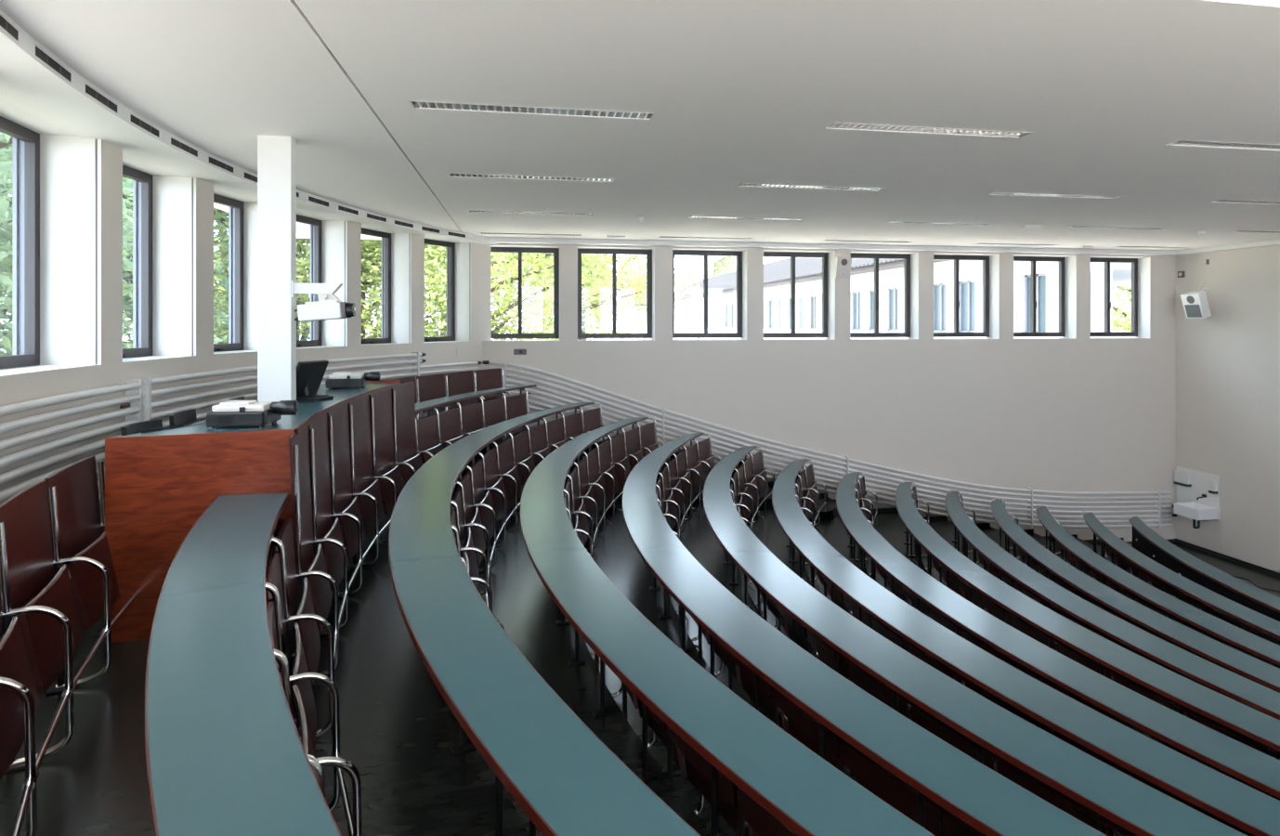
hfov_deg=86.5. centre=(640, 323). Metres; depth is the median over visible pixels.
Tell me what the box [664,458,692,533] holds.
seat
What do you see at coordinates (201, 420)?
cable
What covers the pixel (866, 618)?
seat
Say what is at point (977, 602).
seat
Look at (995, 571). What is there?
seat
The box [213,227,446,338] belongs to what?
leafy tree
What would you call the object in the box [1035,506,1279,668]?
curved desk
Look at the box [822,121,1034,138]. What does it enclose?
ceiling lamp
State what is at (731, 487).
seat
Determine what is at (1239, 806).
curved desk
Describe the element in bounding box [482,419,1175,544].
baseboard
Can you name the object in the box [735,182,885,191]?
ceiling lamp
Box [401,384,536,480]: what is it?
curved desk
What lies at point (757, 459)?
seat
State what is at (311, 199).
air vent
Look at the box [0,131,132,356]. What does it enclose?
leafy tree
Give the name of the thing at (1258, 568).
baseboard
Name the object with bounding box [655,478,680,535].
seat
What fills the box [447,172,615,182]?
ceiling lamp
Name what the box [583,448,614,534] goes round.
seat
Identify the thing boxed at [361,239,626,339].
leafy tree
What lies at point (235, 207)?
window
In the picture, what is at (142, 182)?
window
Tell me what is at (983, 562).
seat
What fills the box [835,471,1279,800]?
curved desk
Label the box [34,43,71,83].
air vent
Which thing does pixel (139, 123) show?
air vent
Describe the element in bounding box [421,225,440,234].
air vent
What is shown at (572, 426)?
seat
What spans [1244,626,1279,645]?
seat
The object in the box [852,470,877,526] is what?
seat
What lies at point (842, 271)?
wall box
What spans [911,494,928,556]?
seat
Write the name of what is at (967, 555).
seat
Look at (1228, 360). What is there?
wall
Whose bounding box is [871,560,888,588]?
seat
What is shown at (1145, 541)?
curved desk
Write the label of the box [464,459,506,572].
seat
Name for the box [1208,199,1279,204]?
ceiling lamp
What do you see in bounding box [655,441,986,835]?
shelf
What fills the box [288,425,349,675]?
seat
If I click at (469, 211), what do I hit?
ceiling lamp
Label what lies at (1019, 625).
seat
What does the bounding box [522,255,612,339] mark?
leafy tree
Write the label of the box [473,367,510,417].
seat
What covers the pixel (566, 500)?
seat
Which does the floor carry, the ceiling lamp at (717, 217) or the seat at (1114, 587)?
the seat at (1114, 587)
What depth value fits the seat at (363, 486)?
5.47 m
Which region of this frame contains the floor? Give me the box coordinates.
[0,450,1279,835]
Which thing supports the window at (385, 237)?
in the wall at (67, 159)
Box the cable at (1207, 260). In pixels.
[1198,259,1209,288]
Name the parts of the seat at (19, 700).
backrest, seat panel, rail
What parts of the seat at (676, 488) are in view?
backrest, seat panel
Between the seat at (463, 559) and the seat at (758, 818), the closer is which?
the seat at (758, 818)
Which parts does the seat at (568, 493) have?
backrest, seat panel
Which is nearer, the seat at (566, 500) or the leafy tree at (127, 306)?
the seat at (566, 500)
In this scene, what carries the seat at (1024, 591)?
on the floor
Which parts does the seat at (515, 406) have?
backrest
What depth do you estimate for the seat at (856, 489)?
10.09 m
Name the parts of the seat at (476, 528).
backrest, seat panel, rail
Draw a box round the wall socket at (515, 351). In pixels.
[513,349,526,354]
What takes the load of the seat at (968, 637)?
on the floor
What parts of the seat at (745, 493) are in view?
backrest, seat panel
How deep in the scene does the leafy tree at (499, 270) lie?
29.68 m
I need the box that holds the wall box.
[837,266,849,276]
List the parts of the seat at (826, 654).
seat panel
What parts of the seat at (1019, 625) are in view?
backrest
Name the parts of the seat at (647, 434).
backrest, seat panel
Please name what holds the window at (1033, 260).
in the wall at (1074, 411)
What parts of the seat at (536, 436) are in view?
backrest, seat panel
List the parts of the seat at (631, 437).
backrest, seat panel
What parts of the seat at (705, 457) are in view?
backrest, seat panel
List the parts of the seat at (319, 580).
backrest, seat panel, rail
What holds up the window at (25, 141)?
in the wall at (67, 159)
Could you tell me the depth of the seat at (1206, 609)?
8.10 m
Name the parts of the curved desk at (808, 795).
post, post, post, post, post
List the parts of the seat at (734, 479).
backrest, seat panel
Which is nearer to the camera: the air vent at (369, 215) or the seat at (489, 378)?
the air vent at (369, 215)
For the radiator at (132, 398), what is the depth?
4.01 m
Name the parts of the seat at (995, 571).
backrest, seat panel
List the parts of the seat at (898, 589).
backrest, seat panel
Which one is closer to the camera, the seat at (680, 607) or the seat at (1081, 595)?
the seat at (680, 607)
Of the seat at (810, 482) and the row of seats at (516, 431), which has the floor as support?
the seat at (810, 482)
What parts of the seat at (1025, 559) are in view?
seat panel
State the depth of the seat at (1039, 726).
4.04 m
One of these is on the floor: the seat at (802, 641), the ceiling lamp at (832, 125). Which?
the seat at (802, 641)
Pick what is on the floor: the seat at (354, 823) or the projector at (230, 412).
the seat at (354, 823)
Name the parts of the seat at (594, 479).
backrest, seat panel, rail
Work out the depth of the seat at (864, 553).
8.84 m
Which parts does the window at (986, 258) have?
sash, sash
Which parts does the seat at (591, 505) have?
backrest, seat panel, rail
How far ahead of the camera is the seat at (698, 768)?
2.90 m
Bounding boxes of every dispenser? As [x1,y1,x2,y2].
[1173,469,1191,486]
[1208,481,1218,494]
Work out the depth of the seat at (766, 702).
4.10 m
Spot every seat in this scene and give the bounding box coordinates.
[0,480,111,772]
[0,606,73,835]
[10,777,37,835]
[44,455,138,694]
[265,518,285,577]
[265,552,340,811]
[267,600,362,835]
[271,518,339,741]
[278,672,325,797]
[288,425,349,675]
[308,413,363,635]
[327,403,378,598]
[348,394,391,568]
[369,388,403,544]
[390,376,420,415]
[391,381,422,485]
[415,414,443,463]
[416,373,449,412]
[432,407,464,448]
[445,370,477,417]
[450,402,485,436]
[450,490,490,602]
[450,510,492,613]
[454,536,504,629]
[456,473,496,595]
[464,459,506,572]
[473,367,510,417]
[476,448,517,549]
[479,397,505,428]
[489,439,522,530]
[501,389,530,424]
[505,431,535,514]
[524,423,550,466]
[528,818,535,835]
[543,417,567,451]
[558,412,585,442]
[563,482,593,555]
[564,497,595,561]
[566,469,598,556]
[572,457,605,550]
[579,402,613,432]
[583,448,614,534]
[593,440,623,520]
[594,652,622,697]
[607,433,630,507]
[619,679,655,748]
[621,427,643,470]
[632,692,705,815]
[635,417,665,457]
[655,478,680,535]
[656,491,680,541]
[658,468,685,537]
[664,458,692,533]
[666,724,757,835]
[673,450,700,521]
[679,604,698,641]
[681,444,704,509]
[691,616,724,676]
[694,431,721,500]
[708,633,754,707]
[728,651,787,731]
[730,473,753,529]
[730,483,751,530]
[734,465,758,532]
[737,786,795,835]
[741,457,766,523]
[746,577,763,605]
[749,444,774,513]
[754,584,777,628]
[762,591,788,633]
[772,688,855,781]
[776,604,818,658]
[795,479,815,526]
[795,488,814,564]
[796,470,820,528]
[800,508,818,580]
[801,457,826,525]
[806,628,855,684]
[810,565,828,598]
[818,573,831,597]
[822,576,852,614]
[840,740,943,835]
[842,593,872,628]
[849,662,911,719]
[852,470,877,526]
[854,483,874,547]
[854,493,874,560]
[863,552,877,574]
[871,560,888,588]
[871,616,911,653]
[877,565,891,590]
[883,571,911,605]
[902,587,935,621]
[903,480,929,545]
[910,645,965,685]
[910,705,997,772]
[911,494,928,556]
[926,550,943,582]
[928,553,956,593]
[928,607,965,639]
[939,562,965,598]
[950,490,976,552]
[956,577,988,613]
[965,632,1013,666]
[965,681,1039,727]
[966,540,979,563]
[972,547,988,572]
[977,551,990,573]
[980,595,1014,627]
[983,557,1005,583]
[992,497,1020,559]
[997,760,1121,835]
[999,571,1021,592]
[1013,616,1076,700]
[1013,663,1078,701]
[1016,546,1027,564]
[1020,586,1050,609]
[1021,550,1043,575]
[1035,562,1055,582]
[1036,504,1061,555]
[1039,726,1079,749]
[1049,605,1087,628]
[1055,577,1080,597]
[1057,542,1068,561]
[1057,643,1113,680]
[1060,546,1080,570]
[1072,556,1096,579]
[1080,593,1113,614]
[1081,510,1115,564]
[1089,569,1112,588]
[1101,541,1117,564]
[1110,549,1133,574]
[1111,583,1141,604]
[1113,613,1144,630]
[1113,675,1188,717]
[1124,560,1150,585]
[1140,600,1177,622]
[1145,574,1175,597]
[1170,588,1203,611]
[1177,621,1214,639]
[1188,713,1279,760]
[1202,606,1244,629]
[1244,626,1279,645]
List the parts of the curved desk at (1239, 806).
post, post, post, post, post, post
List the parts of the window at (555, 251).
sash, sash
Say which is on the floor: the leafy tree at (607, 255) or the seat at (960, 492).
the seat at (960, 492)
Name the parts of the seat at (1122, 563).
backrest, seat panel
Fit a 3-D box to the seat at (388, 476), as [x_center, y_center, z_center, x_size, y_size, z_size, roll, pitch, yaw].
[-2.220,1.240,6.101,0.254,1.280,0.613,0,0,-2]
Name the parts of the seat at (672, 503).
backrest, seat panel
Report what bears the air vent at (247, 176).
attached to the wall at (67, 159)
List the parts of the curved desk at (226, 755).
post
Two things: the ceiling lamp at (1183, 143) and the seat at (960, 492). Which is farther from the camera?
the seat at (960, 492)
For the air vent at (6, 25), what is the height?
0.060 m
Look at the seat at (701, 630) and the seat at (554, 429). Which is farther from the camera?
the seat at (554, 429)
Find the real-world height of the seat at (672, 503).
0.897 m
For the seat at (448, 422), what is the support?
on the floor
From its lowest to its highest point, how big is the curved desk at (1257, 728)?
0.700 m
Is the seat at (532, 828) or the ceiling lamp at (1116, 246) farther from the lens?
the ceiling lamp at (1116, 246)
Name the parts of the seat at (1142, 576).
backrest, seat panel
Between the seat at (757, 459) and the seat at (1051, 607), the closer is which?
the seat at (1051, 607)
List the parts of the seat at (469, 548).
backrest, seat panel, rail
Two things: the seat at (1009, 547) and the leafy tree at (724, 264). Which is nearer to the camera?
the seat at (1009, 547)
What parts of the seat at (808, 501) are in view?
backrest, seat panel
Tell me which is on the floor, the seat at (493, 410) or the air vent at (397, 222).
the seat at (493, 410)
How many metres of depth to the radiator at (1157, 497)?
11.65 m
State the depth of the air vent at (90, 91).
3.92 m
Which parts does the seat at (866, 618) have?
seat panel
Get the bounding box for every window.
[0,116,97,368]
[122,165,193,358]
[213,193,243,352]
[296,214,345,347]
[361,228,391,344]
[424,238,455,341]
[490,247,559,339]
[577,248,652,338]
[672,249,742,338]
[763,251,827,338]
[850,253,910,337]
[933,254,989,337]
[1013,256,1065,337]
[1090,257,1137,336]
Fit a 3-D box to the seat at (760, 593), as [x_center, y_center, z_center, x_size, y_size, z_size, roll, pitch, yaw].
[1.072,2.396,6.538,0.386,0.906,0.613,0,0,-3]
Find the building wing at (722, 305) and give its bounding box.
[672,257,1133,339]
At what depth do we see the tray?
12.50 m
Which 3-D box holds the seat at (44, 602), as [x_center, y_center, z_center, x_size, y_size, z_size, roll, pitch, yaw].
[-2.353,1.143,2.733,0.255,0.927,0.626,0,0,-27]
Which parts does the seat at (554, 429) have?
seat panel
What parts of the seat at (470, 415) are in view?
backrest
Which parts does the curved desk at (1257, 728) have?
post, post, post, post, post, post, post, post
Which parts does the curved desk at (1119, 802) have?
post, post, post, post, post, post, post, post, post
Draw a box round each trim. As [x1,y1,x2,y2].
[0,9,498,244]
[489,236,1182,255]
[1175,239,1279,255]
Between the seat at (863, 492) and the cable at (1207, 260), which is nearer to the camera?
the seat at (863, 492)
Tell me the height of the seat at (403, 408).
1.280 m
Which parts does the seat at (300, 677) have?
backrest, seat panel, rail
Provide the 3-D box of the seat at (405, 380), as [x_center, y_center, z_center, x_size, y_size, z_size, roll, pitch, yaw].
[-2.855,1.143,8.370,0.255,0.927,0.626,0,0,17]
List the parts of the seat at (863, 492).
backrest, seat panel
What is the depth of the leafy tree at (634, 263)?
77.05 m
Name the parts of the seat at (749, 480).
backrest, seat panel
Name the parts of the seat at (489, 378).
backrest, seat panel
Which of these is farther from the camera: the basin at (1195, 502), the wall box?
the basin at (1195, 502)
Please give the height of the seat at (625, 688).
0.935 m
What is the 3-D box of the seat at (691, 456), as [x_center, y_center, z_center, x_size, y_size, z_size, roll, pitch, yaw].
[0.762,2.165,9.811,0.386,0.897,0.613,0,0,21]
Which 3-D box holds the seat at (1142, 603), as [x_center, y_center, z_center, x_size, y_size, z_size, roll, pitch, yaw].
[6.077,3.515,7.938,0.386,0.810,0.613,0,0,1]
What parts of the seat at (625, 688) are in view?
seat panel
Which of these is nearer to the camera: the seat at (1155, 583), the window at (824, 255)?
the seat at (1155, 583)
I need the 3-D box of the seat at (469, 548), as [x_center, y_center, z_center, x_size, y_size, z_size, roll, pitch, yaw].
[-1.291,1.666,4.957,0.386,0.911,0.613,0,0,-11]
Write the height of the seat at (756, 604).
0.906 m
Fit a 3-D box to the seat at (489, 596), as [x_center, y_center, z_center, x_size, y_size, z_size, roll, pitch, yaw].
[-1.158,1.666,4.393,0.386,0.911,0.613,0,0,-15]
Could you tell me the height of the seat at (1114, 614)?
0.827 m
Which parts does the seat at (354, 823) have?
backrest, seat panel, rail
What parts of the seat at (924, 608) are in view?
backrest, seat panel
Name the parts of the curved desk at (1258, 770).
post, post, post, post, post, post, post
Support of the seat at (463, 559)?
on the floor
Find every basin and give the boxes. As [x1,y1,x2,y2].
[1173,466,1220,528]
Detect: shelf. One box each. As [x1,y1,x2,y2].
[563,425,797,835]
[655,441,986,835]
[934,558,1279,757]
[979,552,1279,719]
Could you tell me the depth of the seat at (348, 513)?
4.90 m
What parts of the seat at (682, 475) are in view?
backrest, seat panel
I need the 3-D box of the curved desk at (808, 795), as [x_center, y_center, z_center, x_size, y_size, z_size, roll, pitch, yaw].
[-0.011,1.771,5.444,1.877,0.700,9.652,0,0,-9]
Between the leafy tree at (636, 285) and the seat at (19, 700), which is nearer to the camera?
the seat at (19, 700)
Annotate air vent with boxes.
[0,13,19,43]
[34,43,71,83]
[85,82,117,114]
[130,112,159,138]
[170,136,197,157]
[208,156,234,173]
[244,171,257,182]
[308,195,329,207]
[338,204,358,215]
[366,212,386,222]
[394,220,413,228]
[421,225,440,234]
[448,231,465,237]
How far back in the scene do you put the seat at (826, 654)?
4.81 m
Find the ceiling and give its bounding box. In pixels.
[0,0,1279,250]
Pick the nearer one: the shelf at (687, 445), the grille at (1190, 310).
the shelf at (687, 445)
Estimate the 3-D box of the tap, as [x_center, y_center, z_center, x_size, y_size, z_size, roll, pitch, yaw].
[10.048,3.110,12.184,0.201,0.100,0.060,0,0,-9]
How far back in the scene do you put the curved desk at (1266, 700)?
6.22 m
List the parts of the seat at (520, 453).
backrest, seat panel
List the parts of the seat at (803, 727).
backrest, seat panel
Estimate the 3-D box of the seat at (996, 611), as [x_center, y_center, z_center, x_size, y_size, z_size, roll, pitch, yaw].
[3.671,3.033,6.963,0.386,0.858,0.613,0,0,-3]
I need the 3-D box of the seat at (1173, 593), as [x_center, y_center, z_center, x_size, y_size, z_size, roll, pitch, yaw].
[6.973,3.640,8.659,0.386,0.780,0.613,0,0,5]
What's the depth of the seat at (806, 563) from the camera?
8.70 m
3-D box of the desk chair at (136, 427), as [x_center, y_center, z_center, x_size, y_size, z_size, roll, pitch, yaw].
[-2.987,1.120,4.338,0.436,0.976,0.382,0,0,-5]
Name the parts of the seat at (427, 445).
seat panel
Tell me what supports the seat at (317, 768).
on the floor
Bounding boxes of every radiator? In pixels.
[0,379,141,502]
[131,352,481,427]
[482,360,1177,528]
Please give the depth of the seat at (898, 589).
7.38 m
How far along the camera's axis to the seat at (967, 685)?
4.45 m
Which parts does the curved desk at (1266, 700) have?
post, post, post, post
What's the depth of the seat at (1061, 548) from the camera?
10.51 m
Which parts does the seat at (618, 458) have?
backrest, seat panel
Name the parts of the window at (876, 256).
sash, sash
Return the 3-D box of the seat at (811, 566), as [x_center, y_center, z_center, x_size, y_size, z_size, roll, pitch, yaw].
[1.926,2.631,7.832,0.386,0.904,0.613,0,0,5]
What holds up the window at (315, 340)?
in the wall at (67, 159)
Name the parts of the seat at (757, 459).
backrest, seat panel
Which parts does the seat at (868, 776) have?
seat panel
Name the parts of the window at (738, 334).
sash, sash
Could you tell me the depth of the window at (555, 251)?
11.12 m
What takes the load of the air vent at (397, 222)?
attached to the wall at (67, 159)
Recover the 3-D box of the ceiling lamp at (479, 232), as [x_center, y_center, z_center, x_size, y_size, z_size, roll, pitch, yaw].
[-1.638,-1.379,10.280,1.520,0.072,0.150,0,0,-9]
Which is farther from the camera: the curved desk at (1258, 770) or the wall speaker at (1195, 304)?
the wall speaker at (1195, 304)
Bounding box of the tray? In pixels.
[1173,481,1191,486]
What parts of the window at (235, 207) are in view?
frame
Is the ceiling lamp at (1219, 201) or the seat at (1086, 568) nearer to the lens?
the ceiling lamp at (1219, 201)
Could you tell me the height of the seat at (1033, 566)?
0.827 m
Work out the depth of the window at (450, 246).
10.68 m
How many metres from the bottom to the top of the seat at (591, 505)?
0.935 m
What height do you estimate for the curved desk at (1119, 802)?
0.700 m
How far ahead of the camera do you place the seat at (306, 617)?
3.13 m
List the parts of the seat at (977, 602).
backrest, seat panel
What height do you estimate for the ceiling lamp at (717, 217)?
0.072 m
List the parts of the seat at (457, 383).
backrest, seat panel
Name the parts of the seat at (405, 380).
backrest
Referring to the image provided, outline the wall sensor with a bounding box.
[1177,271,1185,277]
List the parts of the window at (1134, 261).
sash, sash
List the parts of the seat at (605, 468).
backrest, seat panel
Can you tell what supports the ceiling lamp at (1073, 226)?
attached to the ceiling
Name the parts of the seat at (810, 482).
backrest, seat panel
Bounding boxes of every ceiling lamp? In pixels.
[408,100,655,120]
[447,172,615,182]
[467,209,594,215]
[479,232,581,235]
[658,235,754,239]
[687,216,804,221]
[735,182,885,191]
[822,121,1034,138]
[824,239,911,242]
[887,221,994,225]
[974,243,1059,246]
[986,192,1124,198]
[1068,225,1166,230]
[1115,246,1195,248]
[1162,140,1279,151]
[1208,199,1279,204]
[1229,230,1279,233]
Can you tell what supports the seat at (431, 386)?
on the floor
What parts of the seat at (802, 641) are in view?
backrest, seat panel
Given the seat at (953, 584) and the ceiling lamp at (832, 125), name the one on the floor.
the seat at (953, 584)
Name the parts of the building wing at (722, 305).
pane, pane, pane, pane, pane, pane, pane, pane, pane, pane, pane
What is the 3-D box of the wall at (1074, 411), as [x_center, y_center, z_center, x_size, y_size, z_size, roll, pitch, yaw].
[3.828,1.482,11.956,13.380,6.055,0.360,0,0,-9]
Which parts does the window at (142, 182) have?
sash, frame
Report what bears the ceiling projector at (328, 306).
attached to the pillar
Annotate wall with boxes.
[0,97,490,578]
[482,243,1175,541]
[1175,245,1279,573]
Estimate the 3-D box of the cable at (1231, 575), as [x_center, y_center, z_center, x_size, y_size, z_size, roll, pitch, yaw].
[9.793,4.104,10.473,0.199,0.010,1.766,0,0,-20]
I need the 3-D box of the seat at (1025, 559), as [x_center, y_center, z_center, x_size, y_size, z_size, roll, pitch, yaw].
[5.609,3.367,10.087,0.386,0.827,0.613,0,0,17]
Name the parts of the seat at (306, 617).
backrest, seat panel, rail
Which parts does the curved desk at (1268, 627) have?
post, post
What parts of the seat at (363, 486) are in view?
backrest, seat panel, rail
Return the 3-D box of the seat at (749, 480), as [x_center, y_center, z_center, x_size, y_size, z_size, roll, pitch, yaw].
[1.598,2.396,9.948,0.386,0.906,0.613,0,0,21]
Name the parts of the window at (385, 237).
frame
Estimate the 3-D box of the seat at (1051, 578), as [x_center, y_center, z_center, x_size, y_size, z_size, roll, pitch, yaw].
[5.354,3.367,8.957,0.386,0.827,0.613,0,0,9]
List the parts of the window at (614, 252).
sash, sash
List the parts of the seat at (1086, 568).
backrest, seat panel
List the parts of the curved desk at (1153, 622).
post, post, post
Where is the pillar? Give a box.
[257,134,296,401]
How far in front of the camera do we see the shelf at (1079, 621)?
6.14 m
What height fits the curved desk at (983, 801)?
0.700 m
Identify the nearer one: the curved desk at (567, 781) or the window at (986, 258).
the curved desk at (567, 781)
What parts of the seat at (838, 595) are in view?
backrest, seat panel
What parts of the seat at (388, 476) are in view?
backrest, seat panel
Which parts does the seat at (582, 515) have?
backrest, seat panel, rail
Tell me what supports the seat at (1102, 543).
on the floor
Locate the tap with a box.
[1196,494,1206,500]
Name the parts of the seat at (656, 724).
backrest, seat panel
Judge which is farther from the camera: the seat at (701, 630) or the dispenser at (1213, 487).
the dispenser at (1213, 487)
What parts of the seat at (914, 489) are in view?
backrest, seat panel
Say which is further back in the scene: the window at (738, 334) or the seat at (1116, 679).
the window at (738, 334)
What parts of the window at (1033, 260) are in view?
sash, sash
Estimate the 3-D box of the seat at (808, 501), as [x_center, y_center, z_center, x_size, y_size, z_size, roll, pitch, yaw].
[2.435,2.631,10.085,0.386,0.904,0.613,0,0,21]
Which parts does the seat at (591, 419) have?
backrest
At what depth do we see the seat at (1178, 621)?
7.50 m
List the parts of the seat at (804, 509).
backrest, seat panel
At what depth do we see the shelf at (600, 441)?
8.28 m
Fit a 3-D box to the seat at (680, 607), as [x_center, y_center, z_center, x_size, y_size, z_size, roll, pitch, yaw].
[0.288,2.165,5.824,0.386,0.897,0.613,0,0,-7]
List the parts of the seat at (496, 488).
backrest, seat panel, rail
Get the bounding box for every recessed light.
[606,235,625,238]
[1021,224,1043,228]
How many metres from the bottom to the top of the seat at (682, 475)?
0.897 m
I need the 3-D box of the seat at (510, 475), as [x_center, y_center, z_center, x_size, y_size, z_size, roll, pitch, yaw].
[-1.423,1.666,7.262,0.386,0.911,0.613,0,0,5]
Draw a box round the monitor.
[296,359,333,401]
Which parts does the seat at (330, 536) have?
backrest, seat panel, rail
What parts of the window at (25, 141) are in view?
frame, sash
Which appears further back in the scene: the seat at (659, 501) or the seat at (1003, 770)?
the seat at (659, 501)
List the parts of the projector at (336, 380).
plate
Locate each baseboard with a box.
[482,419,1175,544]
[1175,537,1279,577]
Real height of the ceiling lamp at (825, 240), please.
0.072 m
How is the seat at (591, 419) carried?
on the floor
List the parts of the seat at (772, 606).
backrest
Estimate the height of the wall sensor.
0.120 m
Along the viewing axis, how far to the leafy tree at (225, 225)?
18.59 m
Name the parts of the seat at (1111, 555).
seat panel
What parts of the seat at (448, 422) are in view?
seat panel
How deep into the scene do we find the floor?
3.42 m
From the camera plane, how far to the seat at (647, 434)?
10.23 m
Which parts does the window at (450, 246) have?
frame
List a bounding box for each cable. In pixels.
[141,417,206,432]
[1198,259,1209,288]
[1230,574,1279,591]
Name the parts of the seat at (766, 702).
backrest, seat panel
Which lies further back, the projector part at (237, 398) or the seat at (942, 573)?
the seat at (942, 573)
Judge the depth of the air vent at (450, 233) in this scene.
9.94 m
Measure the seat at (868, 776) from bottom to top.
0.897 m
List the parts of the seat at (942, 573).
seat panel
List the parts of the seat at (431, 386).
backrest, seat panel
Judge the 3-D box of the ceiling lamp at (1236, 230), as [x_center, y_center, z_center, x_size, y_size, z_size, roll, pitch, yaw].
[9.424,-1.379,10.055,1.520,0.072,0.150,0,0,-9]
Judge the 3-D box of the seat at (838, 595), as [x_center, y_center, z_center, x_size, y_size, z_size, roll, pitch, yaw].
[1.909,2.631,6.675,0.386,0.904,0.613,0,0,-3]
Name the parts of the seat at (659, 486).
backrest, seat panel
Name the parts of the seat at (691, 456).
backrest, seat panel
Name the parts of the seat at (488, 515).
backrest, seat panel, rail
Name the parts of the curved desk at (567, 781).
post, post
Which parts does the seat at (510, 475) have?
backrest, seat panel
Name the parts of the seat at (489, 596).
backrest, seat panel, rail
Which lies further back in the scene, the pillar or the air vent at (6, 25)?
the pillar
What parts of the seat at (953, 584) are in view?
backrest, seat panel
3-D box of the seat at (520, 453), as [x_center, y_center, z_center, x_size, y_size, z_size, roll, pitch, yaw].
[-1.357,1.666,7.837,0.386,0.911,0.613,0,0,9]
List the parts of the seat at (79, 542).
backrest, seat panel, rail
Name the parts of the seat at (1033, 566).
backrest, seat panel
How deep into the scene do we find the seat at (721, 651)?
4.50 m
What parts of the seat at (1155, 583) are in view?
seat panel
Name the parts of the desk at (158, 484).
panel, panel, panel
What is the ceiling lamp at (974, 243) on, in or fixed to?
attached to the ceiling
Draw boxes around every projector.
[206,400,298,428]
[291,280,355,321]
[325,371,380,389]
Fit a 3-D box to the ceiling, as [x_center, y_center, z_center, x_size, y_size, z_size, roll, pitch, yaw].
[3.474,-1.445,6.015,16.400,0.200,12.450,0,0,-9]
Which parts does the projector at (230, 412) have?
knob, plate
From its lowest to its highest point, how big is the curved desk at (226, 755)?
0.700 m
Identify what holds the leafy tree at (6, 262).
on the ground
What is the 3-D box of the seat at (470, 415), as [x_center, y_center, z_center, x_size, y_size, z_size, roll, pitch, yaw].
[-2.062,1.409,8.397,0.386,0.943,0.613,0,0,14]
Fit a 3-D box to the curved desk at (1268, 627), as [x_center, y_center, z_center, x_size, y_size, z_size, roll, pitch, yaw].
[7.570,3.570,6.685,1.877,0.700,9.652,0,0,-9]
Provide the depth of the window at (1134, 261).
12.91 m
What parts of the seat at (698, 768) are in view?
backrest, seat panel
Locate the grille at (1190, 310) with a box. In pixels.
[1184,304,1201,317]
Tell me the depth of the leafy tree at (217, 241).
23.53 m
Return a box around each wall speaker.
[833,250,851,277]
[1180,287,1211,318]
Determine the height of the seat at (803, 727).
0.897 m
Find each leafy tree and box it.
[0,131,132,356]
[0,132,132,354]
[0,173,310,354]
[122,176,310,343]
[126,195,446,340]
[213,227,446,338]
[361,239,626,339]
[365,247,552,339]
[490,252,699,339]
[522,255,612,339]
[584,254,646,339]
[674,255,736,297]
[1112,285,1131,331]
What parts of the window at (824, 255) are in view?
sash, sash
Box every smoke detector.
[636,216,644,222]
[1197,230,1206,235]
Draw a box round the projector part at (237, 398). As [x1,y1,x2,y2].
[228,396,244,400]
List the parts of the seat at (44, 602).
backrest, seat panel, rail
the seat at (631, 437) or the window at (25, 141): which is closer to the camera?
the window at (25, 141)
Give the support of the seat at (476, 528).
on the floor
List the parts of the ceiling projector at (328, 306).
arm, plate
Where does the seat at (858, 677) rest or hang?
on the floor
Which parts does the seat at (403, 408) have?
backrest, seat panel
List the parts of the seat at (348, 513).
backrest, seat panel, rail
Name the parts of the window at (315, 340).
sash, frame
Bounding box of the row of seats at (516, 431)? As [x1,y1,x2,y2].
[450,410,585,509]
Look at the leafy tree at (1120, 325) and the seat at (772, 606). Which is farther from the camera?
the leafy tree at (1120, 325)
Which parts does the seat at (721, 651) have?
backrest, seat panel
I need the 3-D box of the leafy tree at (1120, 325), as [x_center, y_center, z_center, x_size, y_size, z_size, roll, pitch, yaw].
[19.566,-1.423,27.115,7.838,9.994,8.302,0,0,-37]
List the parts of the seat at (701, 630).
seat panel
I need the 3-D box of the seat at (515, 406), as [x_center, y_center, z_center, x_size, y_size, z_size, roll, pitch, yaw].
[-1.710,1.409,9.514,0.386,0.943,0.641,0,0,22]
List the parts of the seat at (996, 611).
seat panel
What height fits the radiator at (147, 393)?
0.800 m
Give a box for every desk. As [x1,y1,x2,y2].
[104,379,400,642]
[144,492,341,835]
[388,402,701,835]
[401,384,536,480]
[520,417,935,835]
[622,432,1107,835]
[703,445,1246,835]
[771,458,1279,835]
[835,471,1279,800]
[895,482,1279,757]
[945,491,1279,719]
[990,498,1279,692]
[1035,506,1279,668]
[1083,512,1279,643]
[1128,516,1279,621]
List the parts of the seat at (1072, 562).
seat panel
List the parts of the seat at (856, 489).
backrest, seat panel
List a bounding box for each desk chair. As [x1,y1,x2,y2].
[120,418,163,435]
[168,408,197,428]
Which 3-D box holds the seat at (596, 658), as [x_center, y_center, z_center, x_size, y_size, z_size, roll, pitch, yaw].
[-0.350,1.919,4.547,0.386,0.935,0.613,0,0,-15]
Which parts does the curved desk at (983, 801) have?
post, post, post, post, post, post, post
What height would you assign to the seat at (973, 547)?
0.831 m
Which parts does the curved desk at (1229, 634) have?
post, post, post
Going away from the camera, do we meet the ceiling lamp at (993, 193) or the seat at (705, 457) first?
the ceiling lamp at (993, 193)
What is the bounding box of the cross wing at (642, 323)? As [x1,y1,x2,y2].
[591,292,651,339]

